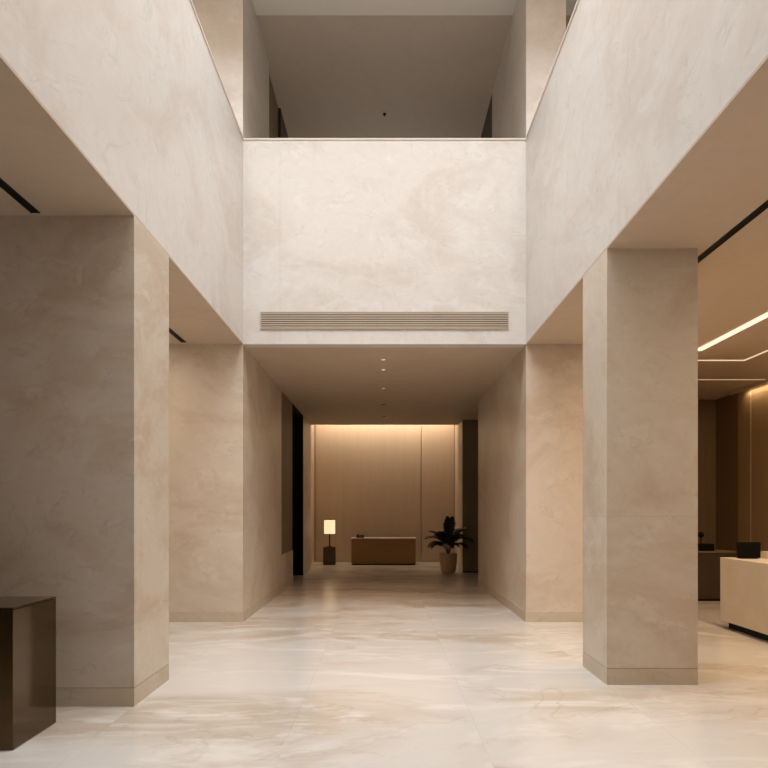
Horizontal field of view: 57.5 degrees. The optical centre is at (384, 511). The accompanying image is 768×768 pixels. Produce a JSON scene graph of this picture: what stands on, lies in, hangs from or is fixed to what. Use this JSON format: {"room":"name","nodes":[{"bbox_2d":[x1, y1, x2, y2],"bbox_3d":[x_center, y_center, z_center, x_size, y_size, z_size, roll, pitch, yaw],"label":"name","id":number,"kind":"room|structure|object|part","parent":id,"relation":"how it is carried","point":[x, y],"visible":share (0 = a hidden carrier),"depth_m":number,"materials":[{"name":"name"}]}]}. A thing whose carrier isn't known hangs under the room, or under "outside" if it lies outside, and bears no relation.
{"room":"hotel lobby","nodes":[
{"label":"hotel lobby","id":0,"kind":"room"},
{"bbox_2d":[0,215,168,705],"bbox_3d":[-3.330,-0.420,6.225,2.543,4.040,0.933,0,0,0],"label":"stone pillar","id":1,"kind":"structure","parent":0,"point":[84,299],"depth_m":5.76,"materials":[{"name":"beige stone"}]},
{"bbox_2d":[0,0,242,341],"bbox_3d":[-2.160,-3.935,5.890,0.200,2.950,8.580,0,0,0],"label":"wall","id":2,"kind":"structure","parent":0,"point":[136,85],"depth_m":6.22,"materials":[{"name":"beige stone"}]},
{"bbox_2d":[190,0,243,139],"bbox_3d":[-2.154,-5.423,5.884,0.212,0.025,8.568,0,0,0],"label":"trim","id":3,"kind":"structure","parent":2,"relation":"on","point":[191,2],"depth_m":8.46,"materials":[{"name":"beige metal"}]},
{"bbox_2d":[192,0,268,137],"bbox_3d":[-4.530,-6.160,14.890,4.940,3.720,9.420,0,0,0],"label":"wall","id":4,"kind":"structure","parent":0,"point":[231,28],"depth_m":10.18,"materials":[{"name":"beige stone"}]},
{"bbox_2d":[169,344,292,611],"bbox_3d":[-4.530,-0.420,12.970,4.940,4.040,5.580,0,0,0],"label":"wall","id":5,"kind":"structure","parent":0,"point":[225,555],"depth_m":10.18,"materials":[{"name":"beige stone"}]},
{"bbox_2d":[169,577,292,621],"bbox_3d":[-4.477,1.525,12.967,4.846,0.150,5.586,0,0,0],"label":"baseboard","id":6,"kind":"structure","parent":5,"relation":"attached to","point":[173,616],"depth_m":10.17,"materials":[{"name":"stone"}]},
{"bbox_2d":[292,404,302,416],"bbox_3d":[-2.981,-2.420,16.733,1.838,0.040,1.935,0,0,0],"label":"trim","id":7,"kind":"structure","parent":5,"relation":"attached to","point":[296,413],"depth_m":17.02,"materials":[{"name":"metal"}]},
{"bbox_2d":[269,75,277,137],"bbox_3d":[-2.955,-6.160,13.200,1.690,3.720,1.400,0,0,0],"label":"wall niche","id":8,"kind":"object","parent":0,"point":[273,107],"visible":0.07,"depth_m":13.19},
{"bbox_2d":[278,108,287,137],"bbox_3d":[-2.930,-6.160,16.750,1.740,3.720,5.700,0,0,0],"label":"wall","id":9,"kind":"structure","parent":0,"point":[282,132],"depth_m":14.00,"materials":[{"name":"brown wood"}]},
{"bbox_2d":[281,391,291,554],"bbox_3d":[-2.118,-0.790,14.880,0.085,3.300,1.760,0,0,0],"label":"wall niche","id":10,"kind":"object","parent":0,"point":[286,405],"visible":0.79,"depth_m":14.82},
{"bbox_2d":[303,416,310,574],"bbox_3d":[-3.030,-0.420,17.680,1.940,4.040,3.840,0,0,0],"label":"wall","id":11,"kind":"structure","parent":0,"point":[306,425],"depth_m":18.49,"materials":[{"name":"beige stone"}]},
{"bbox_2d":[292,405,292,549],"bbox_3d":[-2.982,-0.400,15.775,1.836,4.000,0.030,0,0,0],"label":"trim","id":12,"kind":"structure","parent":11,"relation":"attached to","point":[292,405],"depth_m":15.76,"materials":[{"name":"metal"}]},
{"bbox_2d":[293,417,302,574],"bbox_3d":[-2.980,-0.420,17.720,1.840,4.040,0.040,0,0,0],"label":"door","id":13,"kind":"structure","parent":11,"relation":"in","point":[297,421],"depth_m":17.70,"materials":[{"name":"metal"}]},
{"bbox_2d":[0,562,767,767],"bbox_3d":[0.100,1.700,8.800,14.200,0.200,27.600,0,0,0],"label":"floor","id":14,"kind":"structure","parent":0,"point":[418,665],"depth_m":5.94,"materials":[{"name":"stone"}]},
{"bbox_2d":[0,596,55,749],"bbox_3d":[-3.090,1.120,5.000,1.204,0.960,0.624,0,0,0],"label":"plinth","id":15,"kind":"object","parent":14,"relation":"on","point":[27,623],"visible":1,"depth_m":4.90,"materials":[{"name":"metal"}]},
{"bbox_3d":[-3.090,0.646,5.000,1.204,0.012,0.624,0,0,0],"label":"panel","id":16,"kind":"part","parent":15,"relation":"part of","materials":[{"name":"brown metal"}]},
{"bbox_2d":[323,547,335,564],"bbox_3d":[-1.670,1.330,21.300,0.360,0.540,0.360,0,0,0],"label":"pedestal","id":17,"kind":"object","parent":14,"relation":"on","point":[329,553],"visible":0.98,"depth_m":21.12,"materials":[{"name":"brown wood"}]},
{"bbox_2d":[324,520,334,546],"bbox_3d":[-1.670,0.657,21.300,0.336,0.805,0.336,0,0,0],"label":"table lamp","id":18,"kind":"object","parent":17,"relation":"on","point":[329,525],"visible":1,"depth_m":21.16,"materials":[{"name":"brown"}]},
{"bbox_3d":[-1.670,0.458,21.300,0.336,0.405,0.336,0,0,0],"label":"lamp shade","id":19,"kind":"part","parent":18,"relation":"part of","materials":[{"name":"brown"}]},
{"bbox_2d":[351,537,415,564],"bbox_3d":[-0.030,1.192,21.500,1.980,0.815,0.780,0,0,0],"label":"reception desk","id":20,"kind":"object","parent":14,"relation":"on","point":[366,550],"visible":1,"depth_m":21.13,"materials":[{"name":"brown wood"}]},
{"bbox_2d":[425,516,473,572],"bbox_3d":[1.673,0.853,18.370,1.148,1.494,1.139,0,0,-38],"label":"potted palm","id":21,"kind":"object","parent":14,"relation":"on","point":[448,561],"visible":1,"depth_m":18.27,"materials":[{"name":"plant"}]},
{"bbox_2d":[698,549,736,600],"bbox_3d":[5.400,1.153,12.900,1.840,0.895,0.740,0,0,0],"label":"reception desk","id":22,"kind":"object","parent":14,"relation":"on","point":[708,561],"depth_m":12.55,"materials":[{"name":"brown wood"}]},
{"bbox_2d":[698,532,703,542],"bbox_3d":[5.930,0.536,13.120,0.140,0.338,0.140,0,0,0],"label":"desk lamp","id":23,"kind":"object","parent":22,"relation":"on","point":[700,534],"visible":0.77,"depth_m":13.08,"materials":[{"name":"black metal"}]},
{"bbox_2d":[698,543,713,550],"bbox_3d":[5.790,0.640,12.785,0.360,0.130,0.310,0,0,0],"label":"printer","id":24,"kind":"object","parent":22,"relation":"on","point":[701,546],"visible":0.56,"depth_m":12.66,"materials":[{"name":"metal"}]},
{"bbox_2d":[720,557,767,640],"bbox_3d":[5.170,1.115,8.340,1.000,0.970,2.800,0,0,0],"label":"reception desk","id":25,"kind":"object","parent":14,"relation":"on","point":[743,582],"visible":0.93,"depth_m":9.08,"materials":[{"name":"stone"}]},
{"bbox_2d":[737,542,760,558],"bbox_3d":[4.920,0.517,9.465,0.316,0.225,0.110,0,0,0],"label":"monitor","id":26,"kind":"object","parent":25,"relation":"on","point":[745,550],"visible":1,"depth_m":9.45,"materials":[{"name":"black plastic"}]},
{"bbox_2d":[761,551,767,558],"bbox_3d":[5.270,0.583,9.450,0.300,0.095,0.200,0,0,0],"label":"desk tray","id":27,"kind":"object","parent":25,"relation":"on","point":[764,554],"visible":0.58,"depth_m":9.43,"materials":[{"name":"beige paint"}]},
{"bbox_2d":[0,53,767,424],"bbox_3d":[0.175,-3.370,7.300,14.350,1.860,24.600,0,0,0],"label":"ceiling","id":28,"kind":"structure","parent":0,"point":[721,179],"depth_m":7.43,"materials":[{"name":"paint"}]},
{"bbox_2d":[0,178,39,212],"bbox_3d":[-2.840,-2.436,3.100,0.072,0.009,5.200,0,0,0],"label":"ceiling vent","id":29,"kind":"object","parent":28,"relation":"in","point":[3,184],"visible":1,"depth_m":5.42,"materials":[{"name":"metal"}]},
{"bbox_3d":[-2.873,-2.436,3.100,0.006,0.009,5.200,0,0,0],"label":"rail","id":30,"kind":"part","parent":29,"relation":"part of","materials":[{"name":"black metal"}]},
{"bbox_2d":[169,328,185,342],"bbox_3d":[-2.880,-2.436,8.400,0.072,0.009,3.300,0,0,0],"label":"ceiling vent","id":31,"kind":"object","parent":28,"relation":"in","point":[171,331],"visible":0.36,"depth_m":9.66,"materials":[{"name":"metal"}]},
{"bbox_2d":[698,379,764,379],"bbox_3d":[5.750,-2.436,12.895,2.800,0.008,0.030,0,0,0],"label":"led line","id":32,"kind":"object","parent":28,"relation":"attached to","point":[698,379],"visible":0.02,"depth_m":12.88,"materials":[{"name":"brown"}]},
{"bbox_2d":[698,200,767,262],"bbox_3d":[3.030,-2.436,5.150,0.072,0.009,9.300,0,0,0],"label":"ceiling vent","id":33,"kind":"object","parent":28,"relation":"in","point":[764,206],"visible":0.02,"depth_m":6.05,"materials":[{"name":"metal"}]},
{"bbox_2d":[698,311,767,350],"bbox_3d":[4.710,-2.432,7.200,0.140,0.017,6.720,0,0,0],"label":"recessed light","id":34,"kind":"object","parent":28,"relation":"in","point":[764,315],"visible":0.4,"depth_m":9.35,"materials":[{"name":"beige paint"}]},
{"bbox_2d":[698,350,767,360],"bbox_3d":[5.075,-2.436,7.135,1.450,0.008,8.270,0,0,0],"label":"led line","id":35,"kind":"object","parent":28,"relation":"attached to","point":[766,350],"visible":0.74,"depth_m":11.24,"materials":[{"name":"beige plastic"}]},
{"bbox_2d":[243,140,525,346],"bbox_3d":[0.000,-3.925,10.280,4.120,2.970,0.200,0,0,0],"label":"wall","id":36,"kind":"structure","parent":0,"point":[329,225],"depth_m":10.18,"materials":[{"name":"beige stone"}]},
{"bbox_2d":[244,138,524,139],"bbox_3d":[0.000,-5.421,10.274,4.144,0.022,0.212,0,0,0],"label":"trim","id":37,"kind":"structure","parent":36,"relation":"on","point":[244,138],"depth_m":10.17,"materials":[{"name":"beige metal"}]},
{"bbox_2d":[260,312,508,328],"bbox_3d":[0.000,-2.783,10.170,3.610,0.250,0.020,0,0,0],"label":"air vent","id":38,"kind":"object","parent":36,"relation":"in","point":[268,320],"visible":1,"depth_m":10.16,"materials":[{"name":"brown metal"}]},
{"bbox_2d":[311,425,457,563],"bbox_3d":[0.000,-0.900,21.100,4.800,5.000,3.000,0,0,0],"label":"wall","id":39,"kind":"structure","parent":0,"point":[313,427],"depth_m":22.18,"materials":[{"name":"beige paint"}]},
{"bbox_2d":[316,425,453,560],"bbox_3d":[0.013,-0.900,22.420,4.425,4.960,0.040,0,0,0],"label":"wall panels","id":40,"kind":"object","parent":39,"relation":"attached to","point":[372,480],"visible":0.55,"depth_m":22.40,"materials":[{"name":"wood"}]},
{"bbox_2d":[257,15,571,137],"bbox_3d":[0.100,-8.120,15.485,14.200,0.200,8.530,0,0,0],"label":"ceiling","id":41,"kind":"structure","parent":0,"point":[332,76],"depth_m":12.77,"materials":[{"name":"paint"}]},
{"bbox_2d":[252,0,576,14],"bbox_3d":[0.100,-8.090,10.700,14.200,0.260,1.040,0,0,0],"label":"ceiling","id":42,"kind":"structure","parent":0,"point":[261,7],"depth_m":11.02,"materials":[{"name":"white paint"}]},
{"bbox_2d":[440,553,456,572],"bbox_3d":[1.680,1.340,18.450,0.456,0.520,0.456,0,0,0],"label":"pot","id":43,"kind":"object","parent":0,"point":[448,561],"depth_m":18.27,"materials":[{"name":"ceramic"}]},
{"bbox_2d":[458,420,462,571],"bbox_3d":[3.580,-0.420,17.500,3.040,4.040,4.200,0,0,0],"label":"wall","id":44,"kind":"structure","parent":0,"point":[460,425],"depth_m":18.97,"materials":[{"name":"beige stone"}]},
{"bbox_2d":[463,420,477,570],"bbox_3d":[3.535,-0.435,18.530,2.930,4.010,0.020,0,0,0],"label":"wall","id":45,"kind":"structure","parent":0,"point":[470,427],"depth_m":18.52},
{"bbox_2d":[463,571,477,572],"bbox_3d":[3.535,1.585,18.525,2.930,0.030,0.030,0,0,0],"label":"trim","id":46,"kind":"structure","parent":45,"relation":"attached to","point":[463,571],"depth_m":18.51,"materials":[{"name":"metal"}]},
{"bbox_2d":[481,95,491,137],"bbox_3d":[4.630,-6.160,16.450,5.140,3.720,6.300,0,0,0],"label":"wall","id":47,"kind":"structure","parent":0,"point":[487,129],"depth_m":13.87,"materials":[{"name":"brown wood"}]},
{"bbox_2d":[478,344,582,611],"bbox_3d":[4.705,-0.420,12.790,5.290,4.040,5.220,0,0,0],"label":"wall","id":48,"kind":"structure","parent":0,"point":[530,419],"depth_m":10.18,"materials":[{"name":"beige stone"}]},
{"bbox_2d":[478,578,582,621],"bbox_3d":[3.177,1.525,12.787,2.246,0.150,5.226,0,0,0],"label":"baseboard","id":49,"kind":"structure","parent":48,"relation":"attached to","point":[526,616],"depth_m":10.17,"materials":[{"name":"stone"}]},
{"bbox_2d":[492,0,767,341],"bbox_3d":[2.350,-5.240,7.500,0.580,5.560,11.800,0,0,0],"label":"wall","id":50,"kind":"structure","parent":0,"point":[632,85],"depth_m":6.65,"materials":[{"name":"beige stone"}]},
{"bbox_2d":[525,0,578,139],"bbox_3d":[2.154,-5.423,5.884,0.212,0.025,8.568,0,0,0],"label":"trim","id":51,"kind":"structure","parent":50,"relation":"on","point":[577,2],"depth_m":8.46,"materials":[{"name":"beige metal"}]},
{"bbox_2d":[583,248,697,684],"bbox_3d":[2.480,-0.420,6.875,0.843,4.040,0.793,0,0,0],"label":"stone pillar","id":52,"kind":"structure","parent":0,"point":[640,305],"depth_m":6.48,"materials":[{"name":"beige stone"}]},
{"bbox_2d":[698,393,737,556],"bbox_3d":[5.825,-0.420,14.755,3.050,4.040,0.990,0,0,0],"label":"wall","id":53,"kind":"structure","parent":0,"point":[718,418],"depth_m":15.09,"materials":[{"name":"brown wood"}]},
{"bbox_2d":[738,383,767,550],"bbox_3d":[7.275,-0.545,4.630,0.150,4.290,19.260,0,0,0],"label":"wall","id":54,"kind":"structure","parent":0,"point":[753,402],"depth_m":13.70,"materials":[{"name":"beige wood"}]},
{"bbox_2d":[730,378,767,394],"bbox_3d":[7.015,-2.405,8.600,0.030,0.070,11.200,0,0,0],"label":"trim","id":55,"kind":"structure","parent":54,"relation":"attached to","point":[765,381],"depth_m":13.43,"materials":[{"name":"paint"}]}
]}

